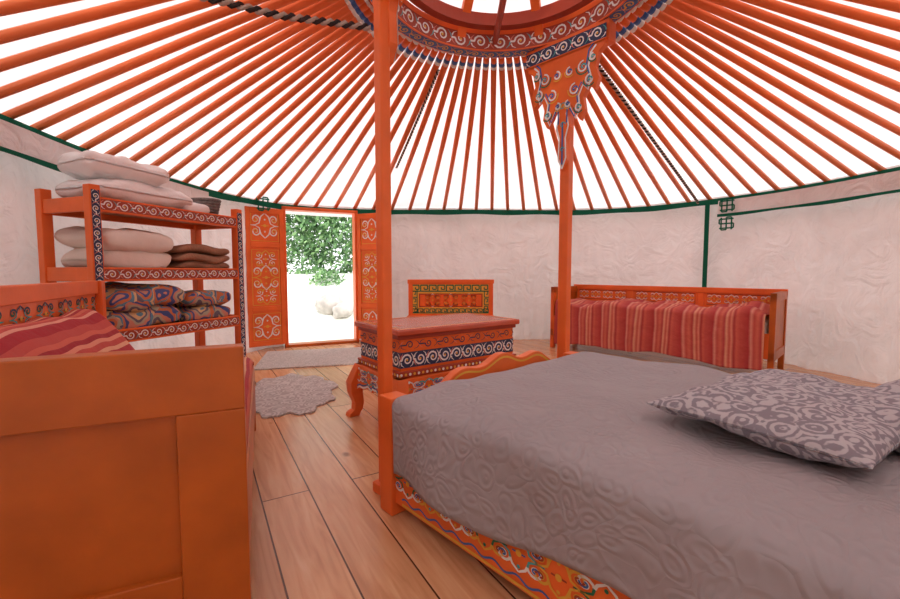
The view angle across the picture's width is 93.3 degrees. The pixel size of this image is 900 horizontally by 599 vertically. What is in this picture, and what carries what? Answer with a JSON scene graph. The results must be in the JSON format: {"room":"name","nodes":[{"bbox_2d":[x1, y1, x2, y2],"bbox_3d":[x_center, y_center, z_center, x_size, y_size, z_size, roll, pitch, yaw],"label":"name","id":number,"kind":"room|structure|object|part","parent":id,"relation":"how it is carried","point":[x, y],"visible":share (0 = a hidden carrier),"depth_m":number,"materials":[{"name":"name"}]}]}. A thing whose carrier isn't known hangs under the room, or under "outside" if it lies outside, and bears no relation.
{"room":"traditional dwelling","nodes":[
{"label":"traditional dwelling","id":0,"kind":"room"},
{"bbox_2d":[0,119,208,197],"bbox_3d":[-2.478,-0.939,2.848,0.193,0.180,3.352,0,4,-6],"label":"wall","id":1,"kind":"structure","parent":0,"point":[13,137],"depth_m":2.61,"materials":[{"name":"fabric"}]},
{"bbox_2d":[0,146,60,171],"bbox_3d":[-2.449,-0.851,2.850,0.192,0.036,3.323,0,4,-6],"label":"trim","id":2,"kind":"structure","parent":1,"relation":"attached to","point":[21,155],"depth_m":2.52,"materials":[{"name":"teal fabric"}]},
{"bbox_2d":[278,202,358,208],"bbox_3d":[-1.783,-1.247,5.774,0.978,0.090,0.510,0,4,0],"label":"wall","id":3,"kind":"structure","parent":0,"point":[278,202],"depth_m":5.84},
{"bbox_2d":[393,1,401,62],"bbox_3d":[-0.243,-1.346,1.838,0.349,0.625,0.006,4,5,45],"label":"ornament","id":4,"kind":"object","parent":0,"point":[401,1],"depth_m":1.83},
{"bbox_2d":[0,0,899,216],"bbox_3d":[0.602,-1.416,2.615,6.984,0.922,7.373,0,4,0],"label":"ceiling","id":5,"kind":"structure","parent":0,"point":[880,156],"depth_m":3.76,"materials":[{"name":"fabric"}]},
{"bbox_2d":[0,0,899,209],"bbox_3d":[0.596,-1.428,2.618,6.683,0.799,7.067,0,4,0],"label":"rafters","id":6,"kind":"object","parent":5,"relation":"attached to","point":[648,16],"visible":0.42,"depth_m":2.92,"materials":[{"name":"paint"}]},
{"bbox_2d":[200,0,370,30],"bbox_3d":[-1.189,-1.055,1.355,1.923,0.159,0.061,-2,4,-27],"label":"rope","id":7,"kind":"object","parent":6,"relation":"attached to","point":[239,5],"visible":1,"depth_m":1.63,"materials":[{"name":"grey"}]},
{"bbox_2d":[395,69,439,167],"bbox_3d":[-0.339,-1.598,3.962,0.028,0.404,1.528,-1,4,-19],"label":"rope","id":8,"kind":"object","parent":6,"relation":"attached to","point":[438,70],"visible":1,"depth_m":3.76,"materials":[{"name":"grey"}]},
{"bbox_2d":[598,63,698,203],"bbox_3d":[2.090,-1.453,4.189,0.050,0.708,3.017,4,5,43],"label":"rope","id":9,"kind":"object","parent":6,"relation":"attached to","point":[600,68],"visible":0.97,"depth_m":3.77,"materials":[{"name":"grey fabric"}]},
{"bbox_2d":[0,151,899,383],"bbox_3d":[0.571,-0.133,2.696,6.724,1.910,7.128,0,4,0],"label":"wall","id":10,"kind":"structure","parent":0,"point":[838,264],"depth_m":4.80,"materials":[{"name":"white fabric"}]},
{"bbox_2d":[256,196,270,210],"bbox_3d":[-2.298,-1.176,5.226,0.002,0.180,0.180,3,5,43],"label":"knot emblem","id":11,"kind":"object","parent":10,"relation":"attached to","point":[268,208],"visible":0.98,"depth_m":5.23,"materials":[{"name":"teal fabric"}]},
{"bbox_2d":[281,206,358,347],"bbox_3d":[-1.756,-0.302,5.806,0.980,1.840,0.170,-2,4,-25],"label":"door","id":12,"kind":"structure","parent":10,"relation":"in","point":[353,213],"depth_m":5.82,"materials":[{"name":"orange paint"}]},
{"bbox_2d":[244,206,285,347],"bbox_3d":[-2.318,-0.278,5.352,0.454,1.730,0.040,-3,5,-42],"label":"leaf","id":13,"kind":"object","parent":12,"relation":"attached to","point":[264,229],"visible":0.99,"depth_m":5.34,"materials":[{"name":"orange paint"}]},
{"bbox_2d":[357,213,376,338],"bbox_3d":[-1.064,-0.310,5.841,0.447,1.730,0.040,1,4,21],"label":"leaf","id":14,"kind":"object","parent":12,"relation":"attached to","point":[366,223],"visible":0.58,"depth_m":5.85,"materials":[{"name":"orange paint"}]},
{"bbox_2d":[0,113,899,214],"bbox_3d":[0.587,-1.012,2.654,6.436,0.073,6.832,0,4,0],"label":"trim","id":15,"kind":"structure","parent":10,"relation":"attached to","point":[212,193],"depth_m":5.39,"materials":[{"name":"teal fabric"}]},
{"bbox_2d":[702,200,709,286],"bbox_3d":[3.133,-0.574,5.209,0.010,1.260,0.054,-3,5,-37],"label":"trim","id":16,"kind":"structure","parent":10,"relation":"attached to","point":[707,203],"depth_m":5.20,"materials":[{"name":"teal fabric"}]},
{"bbox_2d":[246,339,880,598],"bbox_3d":[0.590,0.869,2.776,6.728,0.100,7.127,0,4,0],"label":"floor","id":17,"kind":"structure","parent":0,"point":[320,529],"depth_m":1.72,"materials":[{"name":"brown wood"}]},
{"bbox_2d":[0,281,255,598],"bbox_3d":[-1.274,0.409,1.775,0.810,0.950,1.708,-2,4,-24],"label":"daybed","id":18,"kind":"object","parent":17,"relation":"on","point":[126,472],"visible":1,"depth_m":1.08,"materials":[{"name":"paint"}]},
{"bbox_2d":[34,183,245,356],"bbox_3d":[-2.104,0.049,3.061,0.503,1.500,1.100,1,4,19],"label":"shelf rack","id":19,"kind":"object","parent":17,"relation":"on","point":[94,209],"visible":0.64,"depth_m":2.75,"materials":[{"name":"orange paint"}]},
{"bbox_2d":[54,226,173,267],"bbox_3d":[-2.190,-0.327,2.810,0.492,0.328,0.508,1,4,19],"label":"duvet","id":20,"kind":"object","parent":19,"relation":"on","point":[123,247],"visible":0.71,"depth_m":2.65,"materials":[{"name":"beige fabric"}]},
{"bbox_2d":[55,178,192,208],"bbox_3d":[-2.164,-0.696,2.874,0.446,0.203,0.659,1,4,19],"label":"pillow","id":21,"kind":"object","parent":19,"relation":"on","point":[120,189],"visible":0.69,"depth_m":2.67,"materials":[{"name":"fabric"}]},
{"bbox_2d":[57,150,168,186],"bbox_3d":[-2.191,-0.840,2.788,0.425,0.192,0.502,2,4,28],"label":"pillow","id":22,"kind":"object","parent":21,"relation":"on","point":[88,164],"visible":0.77,"depth_m":2.62,"materials":[{"name":"fabric"}]},
{"bbox_2d":[105,281,185,329],"bbox_3d":[-2.166,0.046,2.845,0.492,0.333,0.533,1,4,19],"label":"patterned blanket","id":23,"kind":"object","parent":19,"relation":"on","point":[128,305],"visible":0.66,"depth_m":2.74,"materials":[{"name":"fabric"}]},
{"bbox_2d":[180,202,209,212],"bbox_3d":[-2.043,-0.680,3.214,0.395,0.115,0.253,1,4,19],"label":"duvet","id":24,"kind":"object","parent":19,"relation":"on","point":[198,207],"visible":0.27,"depth_m":3.15,"materials":[{"name":"white fabric"}]},
{"bbox_2d":[163,244,229,267],"bbox_3d":[-2.024,-0.320,3.273,0.460,0.206,0.487,1,4,19],"label":"blanket","id":25,"kind":"object","parent":19,"relation":"on","point":[185,255],"visible":0.69,"depth_m":3.14,"materials":[{"name":"brown fabric"}]},
{"bbox_2d":[171,290,230,321],"bbox_3d":[-2.006,0.044,3.304,0.440,0.252,0.419,1,4,19],"label":"patterned blanket","id":26,"kind":"object","parent":19,"relation":"on","point":[197,304],"visible":0.66,"depth_m":3.17,"materials":[{"name":"fabric"}]},
{"bbox_2d":[191,197,220,213],"bbox_3d":[-1.973,-0.718,3.394,0.318,0.155,0.212,1,4,19],"label":"wicker basket","id":27,"kind":"object","parent":19,"relation":"on","point":[214,204],"visible":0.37,"depth_m":3.31,"materials":[{"name":"grey wicker"}]},
{"bbox_2d":[255,373,337,418],"bbox_3d":[-1.313,0.762,3.517,0.838,0.015,1.256,0,4,0],"label":"rug","id":28,"kind":"object","parent":17,"relation":"on","point":[291,393],"visible":0.81,"depth_m":3.41,"materials":[{"name":"fabric"}]},
{"bbox_2d":[254,347,361,369],"bbox_3d":[-1.550,0.668,4.935,1.200,0.015,1.000,-1,4,-15],"label":"door mat","id":29,"kind":"object","parent":17,"relation":"on","point":[287,359],"visible":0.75,"depth_m":4.82,"materials":[{"name":"beige fabric"}]},
{"bbox_2d":[372,0,402,494],"bbox_3d":[-0.286,-0.403,1.856,0.352,2.560,0.110,4,5,45],"label":"support post","id":30,"kind":"object","parent":17,"relation":"on","point":[381,47],"depth_m":1.83,"materials":[{"name":"orange paint"}]},
{"bbox_3d":[-0.286,-1.352,1.794,0.352,0.658,0.110,4,5,45],"label":"bracket","id":31,"kind":"part","parent":30,"relation":"part of","materials":[{"name":"orange wood"}]},
{"bbox_2d":[346,313,519,416],"bbox_3d":[-0.080,0.473,2.998,1.102,0.662,0.702,-3,5,-37],"label":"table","id":32,"kind":"object","parent":17,"relation":"on","point":[425,349],"visible":0.59,"depth_m":2.75,"materials":[{"name":"paint"}]},
{"bbox_2d":[407,279,493,316],"bbox_3d":[0.010,0.195,5.447,1.140,0.895,0.465,0,4,0],"label":"bench","id":33,"kind":"object","parent":17,"relation":"on","point":[426,297],"visible":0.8,"depth_m":5.61,"materials":[{"name":"orange paint"}]},
{"bbox_2d":[557,110,573,357],"bbox_3d":[0.800,-0.475,2.945,0.108,2.560,0.108,4,5,45],"label":"shaft","id":34,"kind":"object","parent":17,"relation":"on","point":[566,176],"visible":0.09,"depth_m":2.93,"materials":[{"name":"orange paint"}]},
{"bbox_2d":[370,0,640,57],"bbox_3d":[0.315,-2.024,2.297,1.640,0.623,1.640,0,4,0],"label":"ring","id":35,"kind":"object","parent":34,"relation":"on","point":[472,28],"visible":0.83,"depth_m":2.88,"materials":[{"name":"orange paint"}]},
{"bbox_3d":[0.121,-2.139,2.648,1.647,0.440,0.822,-2,4,-29],"label":"crown","id":36,"kind":"part","parent":35,"relation":"part of","materials":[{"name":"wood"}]},
{"bbox_2d":[527,18,615,170],"bbox_3d":[0.796,-1.313,2.886,0.608,0.878,0.110,4,5,45],"label":"bracket board","id":37,"kind":"object","parent":34,"relation":"attached to","point":[572,59],"visible":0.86,"depth_m":2.82,"materials":[{"name":"orange wood"}]},
{"bbox_2d":[526,21,606,168],"bbox_3d":[0.753,-1.302,2.843,0.598,0.845,0.006,4,5,45],"label":"ornament","id":38,"kind":"object","parent":37,"relation":"attached to","point":[596,33],"depth_m":2.83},
{"bbox_2d":[379,350,899,598],"bbox_3d":[0.942,0.478,1.485,1.547,0.850,2.090,-3,5,-42],"label":"double bed","id":39,"kind":"object","parent":17,"relation":"on","point":[559,476],"visible":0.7,"depth_m":1.13,"materials":[{"name":"grey fabric"}]},
{"bbox_3d":[0.263,0.465,2.236,1.360,0.378,0.045,-3,5,-42],"label":"footboard","id":40,"kind":"part","parent":39,"relation":"part of","materials":[{"name":"orange paint"}]},
{"bbox_3d":[0.942,0.658,1.497,1.450,0.490,2.090,-3,5,-42],"label":"frame","id":41,"kind":"part","parent":39,"relation":"part of","materials":[{"name":"orange paint"}]},
{"bbox_2d":[646,369,899,468],"bbox_3d":[1.100,0.333,1.335,0.780,0.139,0.530,-2,4,-31],"label":"bed pillow","id":42,"kind":"object","parent":39,"relation":"on","point":[806,416],"visible":0.93,"depth_m":1.16,"materials":[{"name":"fabric"}]},
{"bbox_2d":[857,379,899,452],"bbox_3d":[1.470,0.309,1.153,0.778,0.174,0.530,-2,4,-22],"label":"bed pillow","id":43,"kind":"object","parent":39,"relation":"on","point":[886,402],"visible":0.38,"depth_m":1.19,"materials":[{"name":"fabric"}]},
{"bbox_2d":[550,284,787,369],"bbox_3d":[2.365,0.264,4.962,0.706,0.820,2.380,-4,5,-44],"label":"daybed","id":44,"kind":"object","parent":17,"relation":"on","point":[739,328],"visible":0.92,"depth_m":4.57,"materials":[{"name":"red fabric"}]},
{"bbox_3d":[2.375,0.231,4.969,0.570,0.195,2.260,-4,5,-44],"label":"mattress","id":45,"kind":"part","parent":44,"relation":"part of","materials":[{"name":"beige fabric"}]},
{"bbox_2d":[718,170,899,213],"bbox_3d":[3.364,-0.915,2.475,0.881,0.180,5.159,0,4,6],"label":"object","id":46,"kind":"structure","parent":0,"point":[889,181],"depth_m":4.16,"materials":[{"name":"fabric"}]},
{"bbox_2d":[718,216,733,230],"bbox_3d":[3.229,-0.889,4.968,0.002,0.160,0.160,-3,5,-42],"label":"knot emblem","id":47,"kind":"object","parent":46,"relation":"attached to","point":[720,223],"visible":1,"depth_m":4.97,"materials":[{"name":"teal fabric"}]},
{"bbox_2d":[719,198,734,212],"bbox_3d":[3.229,-1.098,4.954,0.002,0.160,0.160,-3,5,-42],"label":"knot emblem","id":48,"kind":"object","parent":46,"relation":"attached to","point":[721,205],"visible":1,"depth_m":4.96,"materials":[{"name":"teal fabric"}]},
{"bbox_2d":[717,189,899,216],"bbox_3d":[3.342,-0.827,2.483,0.871,0.036,5.123,0,4,6],"label":"trim","id":49,"kind":"structure","parent":46,"relation":"attached to","point":[897,190],"depth_m":4.16,"materials":[{"name":"teal fabric"}]},
{"label":"outside","id":50,"kind":"structure","parent":0,"visible":0},
{"bbox_2d":[287,272,353,342],"bbox_3d":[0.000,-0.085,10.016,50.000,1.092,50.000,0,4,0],"label":"ground","id":51,"kind":"structure","parent":50,"point":[305,323],"depth_m":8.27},
{"bbox_2d":[295,266,325,274],"bbox_3d":[-3.364,-0.459,10.216,1.071,0.732,0.803,0,4,0],"label":"shrub","id":52,"kind":"object","parent":51,"relation":"on","point":[314,269],"visible":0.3,"depth_m":10.14,"materials":[{"name":"green plant"}]},
{"bbox_2d":[286,214,342,273],"bbox_3d":[-4.662,-2.038,11.829,3.388,3.672,2.103,0,4,0],"label":"bush","id":53,"kind":"object","parent":51,"relation":"on","point":[291,252],"visible":0.13,"depth_m":11.64,"materials":[{"name":"green plant"}]},
{"bbox_2d":[286,214,352,272],"bbox_3d":[-3.163,-2.028,12.165,3.082,3.607,2.105,0,4,0],"label":"bush","id":54,"kind":"object","parent":51,"relation":"on","point":[345,224],"visible":0.27,"depth_m":11.66,"materials":[{"name":"green plant"}]},
{"bbox_2d":[308,269,344,285],"bbox_3d":[-2.747,-0.315,9.597,0.873,0.766,0.758,-1,4,-21],"label":"shrub","id":55,"kind":"object","parent":51,"relation":"on","point":[328,274],"visible":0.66,"depth_m":9.44,"materials":[{"name":"green plant"}]},
{"bbox_2d":[315,292,342,314],"bbox_3d":[-2.362,0.090,8.306,0.545,0.456,0.524,-3,5,-41],"label":"rock","id":56,"kind":"object","parent":51,"relation":"on","point":[324,304],"visible":0.78,"depth_m":8.13,"materials":[{"name":"white stone"}]},
{"bbox_2d":[332,302,352,318],"bbox_3d":[-2.061,0.217,8.129,0.408,0.332,0.414,1,4,16],"label":"rock","id":57,"kind":"object","parent":51,"relation":"on","point":[341,310],"visible":0.95,"depth_m":7.98,"materials":[{"name":"white stone"}]}
]}

